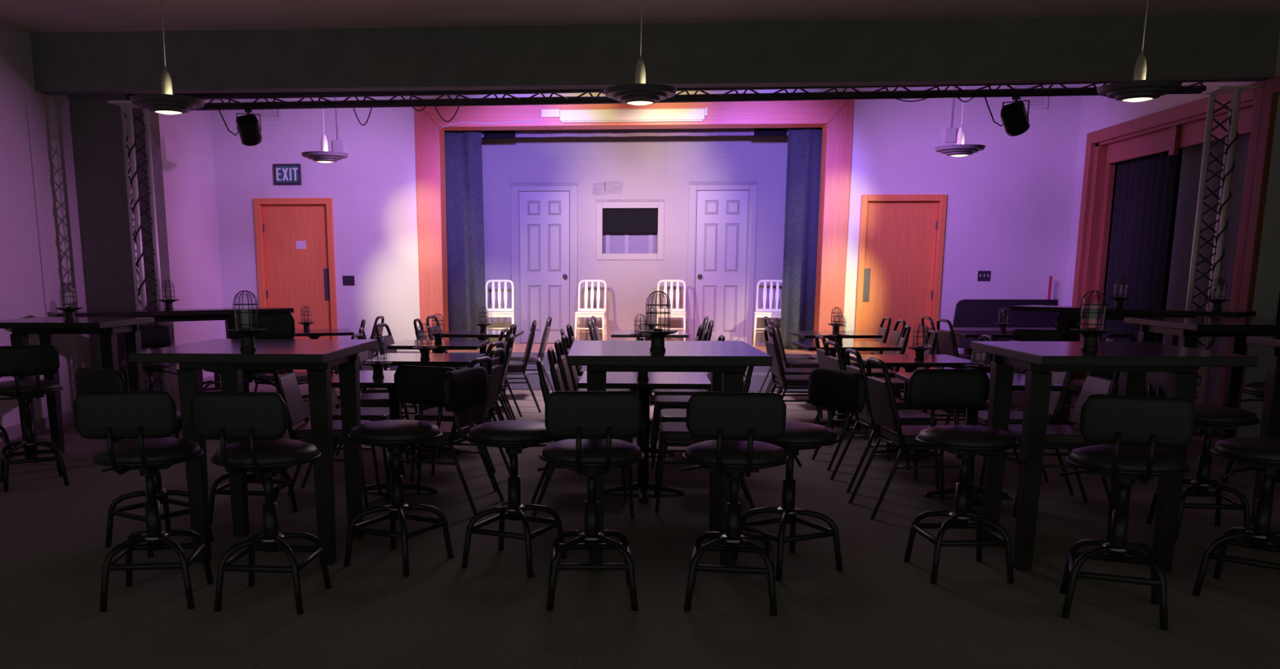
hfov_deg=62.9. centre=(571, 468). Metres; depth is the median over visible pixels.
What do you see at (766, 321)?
banquet chair
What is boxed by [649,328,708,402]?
banquet chair
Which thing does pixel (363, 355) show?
banquet chair
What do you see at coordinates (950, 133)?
junction box
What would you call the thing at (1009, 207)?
wall
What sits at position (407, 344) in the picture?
pedestal table
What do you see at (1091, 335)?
table lamp
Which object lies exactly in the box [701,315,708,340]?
banquet chair
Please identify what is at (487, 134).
batten
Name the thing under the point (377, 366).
table lamp
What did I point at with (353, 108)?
cable loop
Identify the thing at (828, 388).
bar stool
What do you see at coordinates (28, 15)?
ceiling
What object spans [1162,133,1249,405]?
drape
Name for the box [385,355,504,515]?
banquet chair
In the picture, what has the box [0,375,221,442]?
baseboard
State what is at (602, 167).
wall
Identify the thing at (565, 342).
banquet chair
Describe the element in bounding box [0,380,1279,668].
floor
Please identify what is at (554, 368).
banquet chair
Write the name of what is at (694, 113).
projection screen
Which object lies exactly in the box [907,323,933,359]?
table lamp
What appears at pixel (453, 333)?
pedestal table
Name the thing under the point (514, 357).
banquet chair
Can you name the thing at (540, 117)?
cable
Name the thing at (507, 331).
banquet chair
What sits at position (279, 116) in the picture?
air vent
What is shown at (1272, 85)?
window
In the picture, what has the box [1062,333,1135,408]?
banquet chair
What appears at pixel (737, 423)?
bar stool
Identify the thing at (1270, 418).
bar table
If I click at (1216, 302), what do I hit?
table lamp
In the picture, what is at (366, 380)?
pedestal table
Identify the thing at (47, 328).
bar table
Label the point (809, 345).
pedestal table
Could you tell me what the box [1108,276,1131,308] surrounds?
table lamp
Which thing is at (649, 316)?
table lamp
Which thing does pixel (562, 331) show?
banquet chair
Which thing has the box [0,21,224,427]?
wall
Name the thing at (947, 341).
banquet chair
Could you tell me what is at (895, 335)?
banquet chair
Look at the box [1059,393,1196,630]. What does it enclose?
bar stool
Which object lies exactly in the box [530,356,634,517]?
banquet chair
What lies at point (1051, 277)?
pole
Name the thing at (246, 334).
table lamp
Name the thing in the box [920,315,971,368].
banquet chair
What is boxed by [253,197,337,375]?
door
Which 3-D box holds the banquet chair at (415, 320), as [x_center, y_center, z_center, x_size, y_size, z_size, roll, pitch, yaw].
[-1.354,-1.107,10.907,0.602,0.912,0.453,0,11,2]
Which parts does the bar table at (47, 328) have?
leg, leg, leg, leg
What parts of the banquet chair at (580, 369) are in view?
seat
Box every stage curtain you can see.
[444,130,486,340]
[780,127,822,349]
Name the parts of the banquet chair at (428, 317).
frame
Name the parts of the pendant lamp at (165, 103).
cord, stem, lamp shade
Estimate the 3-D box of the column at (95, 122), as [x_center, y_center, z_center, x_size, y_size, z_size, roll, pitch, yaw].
[-4.268,-2.443,9.918,0.750,3.900,0.200,1,11,4]
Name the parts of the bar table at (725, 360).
leg, leg, leg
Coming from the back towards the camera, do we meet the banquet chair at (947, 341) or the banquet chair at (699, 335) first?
the banquet chair at (947, 341)
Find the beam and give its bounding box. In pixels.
[30,13,1279,94]
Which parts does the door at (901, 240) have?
push plate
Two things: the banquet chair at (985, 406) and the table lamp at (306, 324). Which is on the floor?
the banquet chair at (985, 406)
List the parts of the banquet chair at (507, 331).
leg, frame, leg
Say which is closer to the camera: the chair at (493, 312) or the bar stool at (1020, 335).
the bar stool at (1020, 335)
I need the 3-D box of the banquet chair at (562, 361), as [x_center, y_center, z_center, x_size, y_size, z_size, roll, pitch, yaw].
[0.149,-0.486,7.672,0.602,0.912,0.453,1,11,4]
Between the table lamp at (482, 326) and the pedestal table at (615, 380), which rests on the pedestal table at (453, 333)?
the table lamp at (482, 326)
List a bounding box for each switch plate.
[342,275,354,284]
[977,271,991,280]
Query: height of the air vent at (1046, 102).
0.300 m
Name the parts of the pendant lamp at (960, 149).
lamp shade, stem, cord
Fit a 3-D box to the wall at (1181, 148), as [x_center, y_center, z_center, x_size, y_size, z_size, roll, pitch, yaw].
[5.934,-1.582,7.821,0.200,3.000,8.900,1,11,4]
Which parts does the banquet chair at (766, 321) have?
leg, frame, leg, seat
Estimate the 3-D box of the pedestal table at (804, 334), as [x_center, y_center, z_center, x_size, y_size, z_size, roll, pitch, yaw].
[2.771,-1.064,11.091,0.800,0.750,0.760,0,11,-1]
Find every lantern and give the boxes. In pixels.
[216,104,262,146]
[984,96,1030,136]
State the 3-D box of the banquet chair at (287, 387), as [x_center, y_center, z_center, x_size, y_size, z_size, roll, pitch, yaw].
[-1.512,-0.237,6.370,0.602,0.912,0.453,0,11,0]
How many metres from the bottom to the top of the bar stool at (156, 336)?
0.942 m
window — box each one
[595,199,664,259]
[1071,79,1265,432]
[1232,75,1279,437]
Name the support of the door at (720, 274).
in the wall at (602, 167)
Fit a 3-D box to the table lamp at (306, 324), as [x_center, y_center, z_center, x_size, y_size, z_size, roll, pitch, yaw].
[-2.879,-1.630,11.328,0.184,0.271,0.184,1,11,4]
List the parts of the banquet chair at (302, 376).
leg, seat frame, seat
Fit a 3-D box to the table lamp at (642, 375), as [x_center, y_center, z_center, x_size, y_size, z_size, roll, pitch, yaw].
[0.438,-0.679,6.371,0.184,0.271,0.184,-6,12,-28]
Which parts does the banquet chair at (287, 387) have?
leg, frame, leg, seat, seat frame, leg, leg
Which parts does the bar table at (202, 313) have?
leg, leg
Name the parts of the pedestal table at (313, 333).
mounting plate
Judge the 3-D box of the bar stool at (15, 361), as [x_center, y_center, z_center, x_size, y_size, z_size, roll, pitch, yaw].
[-3.594,-0.354,6.892,0.465,0.942,0.529,-7,13,-31]
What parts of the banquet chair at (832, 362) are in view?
leg, frame, leg, seat frame, leg, seat, leg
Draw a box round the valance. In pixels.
[481,127,788,137]
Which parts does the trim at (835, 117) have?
moulding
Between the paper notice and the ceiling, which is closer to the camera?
the ceiling
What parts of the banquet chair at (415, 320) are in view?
frame, seat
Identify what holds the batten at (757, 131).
attached to the valance
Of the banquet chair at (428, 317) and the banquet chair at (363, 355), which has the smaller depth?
the banquet chair at (363, 355)
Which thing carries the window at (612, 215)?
in the wall at (602, 167)
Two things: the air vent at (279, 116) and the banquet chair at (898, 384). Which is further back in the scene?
the air vent at (279, 116)
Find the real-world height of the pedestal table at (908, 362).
0.750 m
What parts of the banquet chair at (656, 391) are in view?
leg, leg, seat, frame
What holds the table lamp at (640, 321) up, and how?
on the pedestal table at (631, 389)
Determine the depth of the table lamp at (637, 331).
7.77 m
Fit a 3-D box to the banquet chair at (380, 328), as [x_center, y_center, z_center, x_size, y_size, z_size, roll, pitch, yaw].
[-2.353,-1.235,11.573,0.602,0.912,0.453,1,11,4]
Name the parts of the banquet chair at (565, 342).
frame, seat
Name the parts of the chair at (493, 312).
seat rail, rail, frame, seat, leg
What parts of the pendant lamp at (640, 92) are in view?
stem, lamp shade, cord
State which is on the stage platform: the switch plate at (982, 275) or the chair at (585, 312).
the chair at (585, 312)
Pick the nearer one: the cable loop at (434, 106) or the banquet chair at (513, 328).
the cable loop at (434, 106)
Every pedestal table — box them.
[294,328,354,398]
[331,369,438,501]
[362,352,484,458]
[386,339,488,366]
[441,329,524,402]
[577,370,711,502]
[611,329,688,404]
[630,388,661,426]
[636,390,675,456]
[787,330,882,404]
[791,341,902,431]
[849,354,982,461]
[894,372,1065,506]
[946,329,1013,402]
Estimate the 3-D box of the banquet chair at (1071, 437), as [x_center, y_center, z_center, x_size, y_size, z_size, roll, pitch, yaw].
[2.880,-0.200,6.178,0.602,0.912,0.453,1,11,4]
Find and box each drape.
[1101,148,1180,395]
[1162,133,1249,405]
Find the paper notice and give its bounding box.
[295,240,306,248]
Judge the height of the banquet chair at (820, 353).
0.912 m
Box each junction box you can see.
[332,97,343,152]
[944,85,956,142]
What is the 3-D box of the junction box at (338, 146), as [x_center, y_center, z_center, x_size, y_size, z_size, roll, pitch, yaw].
[-2.858,-4.401,12.691,0.120,1.100,0.045,1,11,4]
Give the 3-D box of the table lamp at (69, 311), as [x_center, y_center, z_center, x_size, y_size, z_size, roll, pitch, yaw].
[-3.594,-1.193,7.460,0.184,0.271,0.184,-4,11,-18]
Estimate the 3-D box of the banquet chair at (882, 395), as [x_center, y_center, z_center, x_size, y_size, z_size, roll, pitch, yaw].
[2.015,-0.195,6.151,0.602,0.912,0.453,0,11,-2]
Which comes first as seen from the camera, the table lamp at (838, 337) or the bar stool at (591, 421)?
the bar stool at (591, 421)
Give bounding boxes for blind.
[602,208,657,233]
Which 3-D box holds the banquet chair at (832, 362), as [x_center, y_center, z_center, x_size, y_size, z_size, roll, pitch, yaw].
[2.123,-0.475,7.610,0.602,0.912,0.453,0,11,-2]
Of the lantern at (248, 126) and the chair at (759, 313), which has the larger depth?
the chair at (759, 313)
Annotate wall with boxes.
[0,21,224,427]
[209,84,1083,374]
[481,135,787,344]
[519,190,706,332]
[602,232,657,253]
[1063,34,1279,436]
[1098,147,1279,396]
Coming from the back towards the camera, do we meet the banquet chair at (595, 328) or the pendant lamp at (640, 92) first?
the banquet chair at (595, 328)
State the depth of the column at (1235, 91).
8.80 m
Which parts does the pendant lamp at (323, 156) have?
cord, stem, lamp shade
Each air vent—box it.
[246,97,281,120]
[1010,84,1049,108]
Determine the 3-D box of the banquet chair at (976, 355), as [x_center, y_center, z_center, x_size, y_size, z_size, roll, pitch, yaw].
[2.998,-0.598,8.252,0.602,0.912,0.453,1,11,4]
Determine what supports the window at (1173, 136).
in the wall at (1097, 112)
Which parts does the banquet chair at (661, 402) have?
leg, leg, seat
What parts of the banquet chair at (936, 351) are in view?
frame, seat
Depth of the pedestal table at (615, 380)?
6.56 m
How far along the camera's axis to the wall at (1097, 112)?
8.86 m
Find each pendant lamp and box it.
[128,0,205,114]
[301,97,348,162]
[603,0,677,105]
[934,85,985,156]
[1096,0,1182,102]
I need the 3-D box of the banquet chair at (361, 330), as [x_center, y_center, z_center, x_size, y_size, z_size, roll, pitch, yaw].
[-1.602,-0.797,9.292,0.602,0.912,0.453,-2,11,-8]
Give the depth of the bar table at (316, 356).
5.04 m
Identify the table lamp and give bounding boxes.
[55,282,82,320]
[158,279,178,310]
[226,289,267,350]
[297,305,314,331]
[363,333,392,377]
[412,323,436,359]
[428,313,448,343]
[475,306,491,333]
[630,313,648,340]
[635,334,651,380]
[636,322,650,340]
[638,290,677,351]
[646,306,659,328]
[826,306,844,333]
[828,314,849,345]
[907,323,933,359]
[964,335,991,370]
[994,306,1012,332]
[1069,290,1113,350]
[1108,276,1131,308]
[1204,276,1230,311]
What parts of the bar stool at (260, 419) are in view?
leg, backrest, leg, swivel plate, seat, leg, leg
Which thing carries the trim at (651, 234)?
attached to the wall at (637, 242)
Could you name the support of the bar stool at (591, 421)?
on the floor
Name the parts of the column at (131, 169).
plate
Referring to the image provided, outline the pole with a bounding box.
[1047,275,1052,299]
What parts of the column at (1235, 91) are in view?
plate, plate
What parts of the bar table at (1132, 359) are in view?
leg, leg, leg, leg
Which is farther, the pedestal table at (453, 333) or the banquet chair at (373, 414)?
the pedestal table at (453, 333)
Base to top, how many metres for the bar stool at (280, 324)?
1.182 m
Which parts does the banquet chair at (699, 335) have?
frame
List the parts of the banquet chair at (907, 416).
leg, frame, leg, seat frame, seat, leg, leg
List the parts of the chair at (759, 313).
leg, leg, seat, seat rail, rail, frame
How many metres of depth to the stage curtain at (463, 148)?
13.40 m
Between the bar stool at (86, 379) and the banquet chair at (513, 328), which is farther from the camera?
the banquet chair at (513, 328)
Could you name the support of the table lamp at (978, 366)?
on the pedestal table at (1018, 384)
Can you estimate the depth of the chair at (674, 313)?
14.03 m
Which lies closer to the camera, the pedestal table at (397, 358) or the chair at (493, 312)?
the pedestal table at (397, 358)
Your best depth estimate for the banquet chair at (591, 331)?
10.66 m
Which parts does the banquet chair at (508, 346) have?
seat frame, leg, leg, frame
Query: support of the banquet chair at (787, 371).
on the floor
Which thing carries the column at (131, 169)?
on the floor
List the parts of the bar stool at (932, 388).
leg, leg, backrest, seat, swivel plate, leg, leg, lever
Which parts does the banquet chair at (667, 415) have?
leg, seat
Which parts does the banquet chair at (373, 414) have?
leg, frame, seat, leg, leg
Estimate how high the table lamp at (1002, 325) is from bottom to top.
0.271 m
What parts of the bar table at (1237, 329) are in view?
leg, leg, leg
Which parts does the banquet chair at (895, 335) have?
seat, frame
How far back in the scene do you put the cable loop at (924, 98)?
9.07 m
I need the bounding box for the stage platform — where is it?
[390,342,853,391]
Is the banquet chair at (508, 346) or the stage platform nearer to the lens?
the banquet chair at (508, 346)
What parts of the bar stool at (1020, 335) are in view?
backrest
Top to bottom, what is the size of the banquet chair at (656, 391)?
0.912 m
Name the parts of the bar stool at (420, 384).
leg, leg, seat, swivel plate, leg, lever, backrest, leg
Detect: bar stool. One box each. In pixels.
[0,344,69,491]
[0,376,13,457]
[72,390,213,611]
[75,366,213,556]
[120,324,179,439]
[190,391,331,613]
[203,310,297,524]
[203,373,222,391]
[343,364,456,576]
[442,366,566,577]
[537,391,644,610]
[680,391,789,615]
[734,367,866,580]
[903,368,1027,583]
[1010,328,1063,444]
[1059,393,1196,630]
[1101,337,1161,448]
[1145,372,1260,542]
[1191,436,1279,595]
[1222,381,1279,482]
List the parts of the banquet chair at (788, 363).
leg, frame, seat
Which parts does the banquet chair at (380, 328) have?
frame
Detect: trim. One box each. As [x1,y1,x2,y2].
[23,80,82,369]
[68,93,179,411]
[413,99,854,352]
[605,232,653,253]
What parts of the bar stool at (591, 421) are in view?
lever, leg, leg, seat, swivel plate, backrest, leg, leg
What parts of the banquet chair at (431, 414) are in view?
leg, leg, seat, seat frame, leg, frame, leg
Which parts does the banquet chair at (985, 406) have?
leg, leg, seat frame, seat, frame, leg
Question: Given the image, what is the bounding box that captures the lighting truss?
[126,80,1218,110]
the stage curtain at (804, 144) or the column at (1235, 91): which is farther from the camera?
the stage curtain at (804, 144)
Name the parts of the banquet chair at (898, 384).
leg, seat, seat frame, frame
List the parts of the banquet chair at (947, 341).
frame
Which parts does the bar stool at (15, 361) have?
lever, leg, leg, swivel plate, backrest, seat, leg, leg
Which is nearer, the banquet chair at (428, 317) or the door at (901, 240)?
the banquet chair at (428, 317)
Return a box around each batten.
[484,130,515,138]
[754,128,786,136]
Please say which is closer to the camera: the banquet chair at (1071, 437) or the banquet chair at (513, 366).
the banquet chair at (1071, 437)
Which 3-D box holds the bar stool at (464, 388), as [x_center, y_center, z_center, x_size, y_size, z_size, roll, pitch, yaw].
[-0.309,-0.003,5.060,0.529,0.942,0.465,5,12,25]
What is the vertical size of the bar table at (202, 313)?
1.050 m
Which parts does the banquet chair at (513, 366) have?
seat frame, seat, frame, leg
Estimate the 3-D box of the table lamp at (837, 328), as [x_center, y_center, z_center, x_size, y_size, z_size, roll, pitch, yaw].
[2.804,-1.575,11.042,0.184,0.271,0.184,7,13,31]
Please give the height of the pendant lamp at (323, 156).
1.378 m
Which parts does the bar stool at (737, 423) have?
lever, leg, leg, swivel plate, seat, backrest, leg, leg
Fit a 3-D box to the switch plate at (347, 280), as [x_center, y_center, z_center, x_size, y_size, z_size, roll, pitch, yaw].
[-2.797,-2.359,13.089,0.150,0.120,0.025,1,11,4]
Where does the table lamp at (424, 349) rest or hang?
on the pedestal table at (397, 358)
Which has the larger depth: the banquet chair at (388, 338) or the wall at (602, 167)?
the wall at (602, 167)
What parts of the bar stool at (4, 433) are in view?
leg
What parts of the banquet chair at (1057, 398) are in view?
leg, seat frame, seat, leg, frame, leg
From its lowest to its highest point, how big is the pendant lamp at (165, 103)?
0.943 m
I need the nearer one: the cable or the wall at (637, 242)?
the cable
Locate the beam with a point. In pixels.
(1220, 47)
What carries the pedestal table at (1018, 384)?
on the floor
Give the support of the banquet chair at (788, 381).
on the floor
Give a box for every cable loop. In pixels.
[353,107,372,125]
[434,106,459,121]
[896,97,927,102]
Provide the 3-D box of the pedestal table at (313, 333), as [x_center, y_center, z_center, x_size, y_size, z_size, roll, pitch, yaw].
[-2.807,-1.133,11.450,0.800,0.750,0.760,-3,11,-16]
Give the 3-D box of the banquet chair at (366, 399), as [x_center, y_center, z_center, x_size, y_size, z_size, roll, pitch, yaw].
[-1.509,-0.510,7.793,0.602,0.912,0.453,-1,11,-4]
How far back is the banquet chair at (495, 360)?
7.42 m
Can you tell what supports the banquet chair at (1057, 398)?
on the floor
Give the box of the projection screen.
[541,107,707,122]
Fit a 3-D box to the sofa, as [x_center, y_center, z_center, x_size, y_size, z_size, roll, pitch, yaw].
[5.121,-1.407,12.042,1.400,1.066,0.960,1,11,4]
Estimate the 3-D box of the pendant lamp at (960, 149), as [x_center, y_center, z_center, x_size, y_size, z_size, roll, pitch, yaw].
[3.961,-3.854,10.527,0.490,1.358,0.490,1,11,4]
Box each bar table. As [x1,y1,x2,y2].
[0,316,155,458]
[47,306,293,391]
[128,338,377,564]
[567,340,772,565]
[970,341,1257,572]
[1010,304,1256,424]
[1124,316,1279,439]
[1245,335,1279,524]
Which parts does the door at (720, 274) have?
head casing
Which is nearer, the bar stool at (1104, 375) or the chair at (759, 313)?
the bar stool at (1104, 375)
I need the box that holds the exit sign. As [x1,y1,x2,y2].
[273,163,302,184]
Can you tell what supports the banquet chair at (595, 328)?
on the floor
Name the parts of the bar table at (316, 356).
leg, leg, leg, leg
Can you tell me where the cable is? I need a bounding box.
[440,116,540,128]
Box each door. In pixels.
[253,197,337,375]
[510,182,577,342]
[685,181,757,344]
[853,194,946,372]
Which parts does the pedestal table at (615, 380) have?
mounting plate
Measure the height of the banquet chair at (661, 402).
0.912 m
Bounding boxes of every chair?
[253,368,308,433]
[272,368,382,509]
[301,369,404,488]
[329,318,365,392]
[331,315,384,395]
[333,364,413,464]
[351,333,433,441]
[358,327,372,357]
[375,322,399,370]
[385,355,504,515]
[409,347,510,491]
[410,318,468,408]
[416,340,510,472]
[426,315,479,369]
[442,333,513,442]
[460,323,522,419]
[484,279,515,346]
[493,328,513,420]
[503,315,554,391]
[503,320,541,412]
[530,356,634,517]
[541,346,632,488]
[554,338,631,467]
[560,328,581,389]
[560,333,632,443]
[566,323,586,375]
[574,279,606,340]
[586,318,595,340]
[591,315,600,340]
[649,324,703,392]
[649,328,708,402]
[649,334,724,446]
[650,339,728,468]
[653,365,755,513]
[654,408,749,491]
[656,279,686,340]
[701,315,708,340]
[706,319,713,340]
[752,279,782,346]
[758,315,815,392]
[764,328,833,429]
[767,319,826,410]
[768,324,829,419]
[811,339,910,470]
[813,333,890,452]
[830,347,939,492]
[835,315,891,357]
[848,356,973,519]
[849,319,906,397]
[857,329,937,439]
[864,324,911,397]
[912,334,994,418]
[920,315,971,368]
[922,339,1019,467]
[936,318,992,368]
[957,371,1074,494]
[1005,372,1119,516]
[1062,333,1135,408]
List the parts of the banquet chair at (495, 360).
leg, seat, leg, leg, frame, leg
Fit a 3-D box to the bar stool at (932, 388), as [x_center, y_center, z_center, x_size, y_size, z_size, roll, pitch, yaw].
[1.842,0.024,4.920,0.465,0.942,0.529,0,11,-1]
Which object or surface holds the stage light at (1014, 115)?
hanging from the lighting truss
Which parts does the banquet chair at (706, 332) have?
frame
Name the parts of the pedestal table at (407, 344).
mounting plate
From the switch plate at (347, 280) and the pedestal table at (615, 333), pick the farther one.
the switch plate at (347, 280)
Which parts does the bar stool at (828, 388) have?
leg, leg, leg, lever, swivel plate, seat, leg, backrest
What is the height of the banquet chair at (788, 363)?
0.912 m
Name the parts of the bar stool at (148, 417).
lever, leg, backrest, leg, swivel plate, seat, leg, leg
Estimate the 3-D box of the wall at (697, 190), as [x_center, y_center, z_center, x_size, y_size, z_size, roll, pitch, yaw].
[0.863,-3.294,14.351,7.000,3.900,2.920,1,11,4]
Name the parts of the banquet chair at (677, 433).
leg, leg, seat frame, seat, leg, leg, frame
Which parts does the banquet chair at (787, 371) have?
frame, seat frame, seat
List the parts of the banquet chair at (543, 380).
leg, leg, frame, seat frame, seat, leg, leg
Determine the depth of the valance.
13.27 m
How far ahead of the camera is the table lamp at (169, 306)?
9.42 m
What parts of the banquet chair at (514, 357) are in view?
seat frame, seat, frame, leg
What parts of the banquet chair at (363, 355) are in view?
frame, seat, seat frame, leg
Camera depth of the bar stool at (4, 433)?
7.91 m
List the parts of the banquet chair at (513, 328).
leg, frame, leg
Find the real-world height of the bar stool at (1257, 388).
0.942 m
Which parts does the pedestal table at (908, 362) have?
mounting plate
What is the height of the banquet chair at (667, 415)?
0.912 m
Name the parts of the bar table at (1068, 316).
leg, leg, leg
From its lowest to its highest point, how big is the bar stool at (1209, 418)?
0.942 m
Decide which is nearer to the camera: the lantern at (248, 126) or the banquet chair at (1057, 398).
the banquet chair at (1057, 398)
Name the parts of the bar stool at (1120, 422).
lever, leg, leg, swivel plate, seat, backrest, leg, leg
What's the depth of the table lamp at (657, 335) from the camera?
4.71 m
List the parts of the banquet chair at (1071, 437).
leg, seat frame, seat, leg, frame, leg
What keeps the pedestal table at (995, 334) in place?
on the floor
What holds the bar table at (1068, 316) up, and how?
on the floor
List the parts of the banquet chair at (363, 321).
frame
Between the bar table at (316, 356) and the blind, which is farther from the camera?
the blind
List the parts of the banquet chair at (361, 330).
frame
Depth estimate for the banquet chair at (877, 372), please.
9.54 m
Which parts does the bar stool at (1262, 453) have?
leg, leg, lever, seat, swivel plate, leg, leg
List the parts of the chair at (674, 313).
seat rail, rail, frame, seat, leg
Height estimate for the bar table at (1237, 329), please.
1.050 m
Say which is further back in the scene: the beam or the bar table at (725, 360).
the beam
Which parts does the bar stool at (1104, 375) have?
backrest, swivel plate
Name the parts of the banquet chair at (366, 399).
leg, frame, leg, seat, leg, leg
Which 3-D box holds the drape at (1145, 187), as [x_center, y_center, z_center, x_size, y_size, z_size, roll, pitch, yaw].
[6.065,-2.131,11.212,0.076,2.760,1.270,1,11,4]
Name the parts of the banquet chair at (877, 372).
seat, frame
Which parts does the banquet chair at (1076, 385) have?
seat frame, seat, frame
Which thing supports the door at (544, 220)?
in the wall at (602, 167)
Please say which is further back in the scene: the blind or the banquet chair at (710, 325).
the blind
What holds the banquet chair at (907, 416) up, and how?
on the floor
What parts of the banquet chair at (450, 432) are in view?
leg, leg, seat frame, seat, leg, frame, leg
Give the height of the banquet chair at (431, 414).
0.912 m
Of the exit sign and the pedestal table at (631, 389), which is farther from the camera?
the exit sign
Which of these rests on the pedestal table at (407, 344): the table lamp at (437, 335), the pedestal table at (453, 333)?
the table lamp at (437, 335)
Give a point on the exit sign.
(283, 173)
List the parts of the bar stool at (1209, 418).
backrest, leg, leg, leg, swivel plate, seat, leg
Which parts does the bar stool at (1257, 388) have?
leg, lever, seat, leg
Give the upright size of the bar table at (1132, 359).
1.050 m
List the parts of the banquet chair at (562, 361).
frame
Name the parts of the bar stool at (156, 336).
backrest, seat, swivel plate, lever, leg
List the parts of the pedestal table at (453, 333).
mounting plate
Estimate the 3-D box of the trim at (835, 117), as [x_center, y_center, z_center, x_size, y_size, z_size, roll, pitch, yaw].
[0.724,-2.773,12.911,5.240,3.420,0.358,1,11,4]
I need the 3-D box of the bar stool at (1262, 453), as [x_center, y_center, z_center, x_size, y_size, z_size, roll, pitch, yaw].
[3.039,0.104,4.503,0.529,0.942,0.465,10,15,43]
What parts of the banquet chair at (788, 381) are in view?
leg, frame, leg, seat frame, seat, leg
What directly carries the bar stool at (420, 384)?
on the floor
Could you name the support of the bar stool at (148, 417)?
on the floor
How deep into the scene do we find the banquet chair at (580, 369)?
9.65 m
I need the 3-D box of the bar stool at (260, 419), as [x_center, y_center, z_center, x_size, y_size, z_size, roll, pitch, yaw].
[-1.306,0.117,4.439,0.465,0.942,0.529,1,11,6]
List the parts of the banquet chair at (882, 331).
frame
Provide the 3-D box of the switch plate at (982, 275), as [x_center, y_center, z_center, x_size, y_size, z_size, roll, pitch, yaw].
[4.976,-2.322,12.578,0.150,0.120,0.025,1,11,4]
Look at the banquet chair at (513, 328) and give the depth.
9.95 m
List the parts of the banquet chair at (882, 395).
leg, frame, leg, seat, seat frame, leg, leg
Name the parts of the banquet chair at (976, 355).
seat frame, frame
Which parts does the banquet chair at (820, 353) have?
leg, frame, seat frame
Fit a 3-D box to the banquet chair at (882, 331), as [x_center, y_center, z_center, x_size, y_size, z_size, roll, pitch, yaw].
[3.160,-1.194,11.361,0.602,0.912,0.453,1,11,4]
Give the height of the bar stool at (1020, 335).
0.942 m
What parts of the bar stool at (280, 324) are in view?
leg, seat, swivel plate, leg, backrest, lever, leg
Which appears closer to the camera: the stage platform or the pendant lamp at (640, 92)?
the pendant lamp at (640, 92)
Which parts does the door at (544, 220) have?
head casing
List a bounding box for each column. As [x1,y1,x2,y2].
[107,100,168,391]
[1185,85,1257,435]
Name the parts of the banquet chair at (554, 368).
leg, frame, leg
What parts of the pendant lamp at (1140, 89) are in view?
lamp shade, stem, cord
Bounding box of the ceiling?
[0,0,1279,32]
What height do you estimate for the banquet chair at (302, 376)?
0.912 m
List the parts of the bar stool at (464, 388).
backrest, leg, leg, swivel plate, seat, leg, lever, leg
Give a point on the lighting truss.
(1191, 89)
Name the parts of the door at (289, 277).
push plate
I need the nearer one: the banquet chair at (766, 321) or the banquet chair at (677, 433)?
the banquet chair at (677, 433)
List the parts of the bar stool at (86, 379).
backrest, leg, leg, leg, seat, leg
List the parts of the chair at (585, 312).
leg, leg, seat, seat rail, rail, frame, leg, leg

